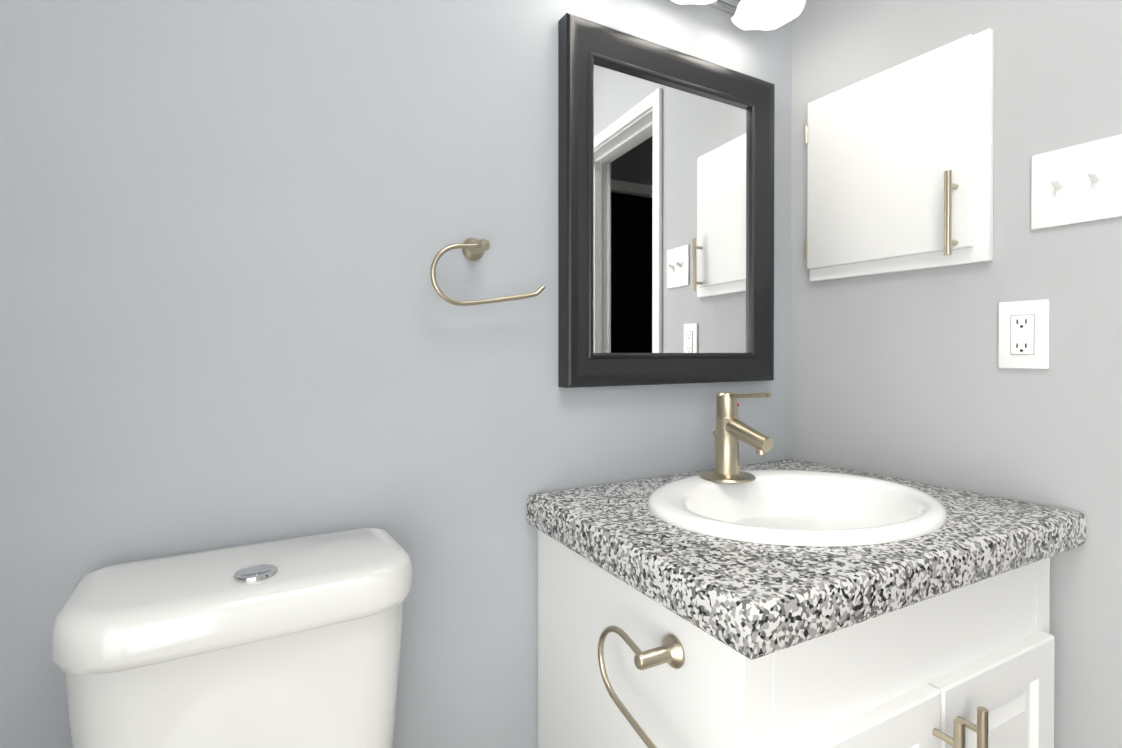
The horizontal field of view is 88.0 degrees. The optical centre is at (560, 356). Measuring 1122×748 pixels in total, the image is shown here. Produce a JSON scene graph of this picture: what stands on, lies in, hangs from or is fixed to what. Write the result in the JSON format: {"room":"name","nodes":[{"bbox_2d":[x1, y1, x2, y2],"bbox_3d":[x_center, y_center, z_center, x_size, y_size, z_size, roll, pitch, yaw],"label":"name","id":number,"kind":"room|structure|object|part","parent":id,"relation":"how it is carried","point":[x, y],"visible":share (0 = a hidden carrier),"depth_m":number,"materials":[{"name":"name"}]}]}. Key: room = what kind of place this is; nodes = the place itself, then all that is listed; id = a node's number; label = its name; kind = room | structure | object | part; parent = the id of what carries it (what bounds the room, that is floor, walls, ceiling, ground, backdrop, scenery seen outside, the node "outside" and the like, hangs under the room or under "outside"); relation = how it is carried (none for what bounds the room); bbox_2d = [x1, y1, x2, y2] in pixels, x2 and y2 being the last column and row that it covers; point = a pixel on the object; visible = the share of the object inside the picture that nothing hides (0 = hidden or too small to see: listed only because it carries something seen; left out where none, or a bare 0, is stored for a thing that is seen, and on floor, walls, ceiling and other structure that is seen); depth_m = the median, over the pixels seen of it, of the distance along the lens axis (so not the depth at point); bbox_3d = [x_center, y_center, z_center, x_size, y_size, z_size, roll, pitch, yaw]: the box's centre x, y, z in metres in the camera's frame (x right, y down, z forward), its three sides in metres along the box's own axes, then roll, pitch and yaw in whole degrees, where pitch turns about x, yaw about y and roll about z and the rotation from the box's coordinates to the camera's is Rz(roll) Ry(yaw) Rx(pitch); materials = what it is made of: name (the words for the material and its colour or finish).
{"room":"bathroom","nodes":[
{"label":"bathroom","id":0,"kind":"room"},
{"bbox_2d":[0,0,791,747],"bbox_3d":[-0.176,-0.119,1.043,1.860,2.440,0.120,0,0,-30],"label":"wall","id":1,"kind":"structure","parent":0,"point":[228,232],"depth_m":0.86,"materials":[{"name":"paint"}]},
{"bbox_2d":[430,238,544,305],"bbox_3d":[-0.124,-0.141,0.971,0.203,0.120,0.057,0,0,-30],"label":"towel bar","id":2,"kind":"object","parent":1,"relation":"attached to","point":[473,249],"visible":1,"depth_m":0.94,"materials":[{"name":"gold metal"}]},
{"bbox_2d":[558,13,774,387],"bbox_3d":[0.241,-0.281,1.194,0.549,0.674,0.036,0,0,-30],"label":"mirror","id":3,"kind":"object","parent":1,"relation":"attached to","point":[665,215],"visible":0.98,"depth_m":1.17,"materials":[{"name":"black mirror"}]},
{"bbox_3d":[0.238,-0.281,1.199,0.433,0.558,0.002,0,0,-30],"label":"glass","id":4,"kind":"part","parent":3,"relation":"part of","materials":[{"name":"white"}]},
{"bbox_2d":[670,0,805,30],"bbox_3d":[0.256,-0.804,1.119,0.540,0.196,0.173,0,0,-30],"label":"light","id":5,"kind":"object","parent":1,"relation":"attached to","point":[762,15],"visible":1,"depth_m":1.24,"materials":[{"name":"white glass"}]},
{"bbox_2d":[791,0,1121,747],"bbox_3d":[0.773,-0.120,1.142,0.120,2.440,0.665,0,0,-30],"label":"wall","id":6,"kind":"structure","parent":0,"point":[901,375],"depth_m":1.01,"materials":[{"name":"paint"}]},
{"bbox_2d":[804,28,993,281],"bbox_3d":[0.648,-0.375,1.172,0.063,0.410,0.366,0,0,-30],"label":"upper cabinet","id":7,"kind":"object","parent":6,"relation":"attached to","point":[900,167],"visible":1,"depth_m":1.13,"materials":[{"name":"painted wood"},{"name":"brushed nickel"}]},
{"bbox_2d":[998,299,1049,368],"bbox_3d":[0.787,-0.037,0.989,0.010,0.116,0.072,0,0,-30],"label":"electrical outlet plate","id":8,"kind":"object","parent":6,"relation":"attached to","point":[1023,334],"visible":1,"depth_m":0.98,"materials":[{"name":"white plastic"}]},
{"bbox_2d":[1031,134,1121,229],"bbox_3d":[0.816,-0.275,0.920,0.026,0.125,0.125,0,0,-30],"label":"switch plate","id":9,"kind":"object","parent":6,"relation":"attached to","point":[1079,183],"visible":1,"depth_m":0.92,"materials":[{"name":"white plastic"}]},
{"bbox_3d":[0.923,1.135,0.436,3.140,0.060,2.290,0,0,-30],"label":"floor","id":10,"kind":"structure","parent":0,"visible":0},
{"bbox_2d":[50,528,412,747],"bbox_3d":[-0.262,0.680,0.520,0.376,0.850,0.674,0,0,-30],"label":"toilet","id":11,"kind":"object","parent":10,"relation":"on","point":[292,643],"visible":1,"depth_m":0.66,"materials":[{"name":"white ceramic"}]},
{"bbox_2d":[527,392,1085,747],"bbox_3d":[0.369,0.582,0.975,0.764,1.038,0.577,0,0,-28],"label":"bathroom vanity","id":12,"kind":"object","parent":10,"relation":"on","point":[728,601],"visible":1,"depth_m":0.78,"materials":[{"name":"painted wood"},{"name":"granite"},{"name":"brushed nickel"}]},
{"bbox_2d":[527,459,1085,659],"bbox_3d":[0.379,0.274,0.991,0.730,0.054,0.554,0,0,-28],"label":"countertop","id":13,"kind":"structure","parent":12,"relation":"on","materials":[{"name":"stone"}]},
{"bbox_2d":[699,392,773,482],"bbox_3d":[0.326,0.147,1.078,0.104,0.169,0.154,0,0,-28],"label":"faucet","id":14,"kind":"object","parent":13,"relation":"on","point":[729,430],"depth_m":1.08,"materials":[{"name":"gold metal"}]},
{"bbox_2d":[648,470,946,546],"bbox_3d":[0.386,0.312,0.972,0.510,0.164,0.410,0,0,-28],"label":"sink","id":15,"kind":"object","parent":13,"relation":"in","point":[743,508],"depth_m":1.03,"materials":[{"name":"white ceramic"}]}
]}

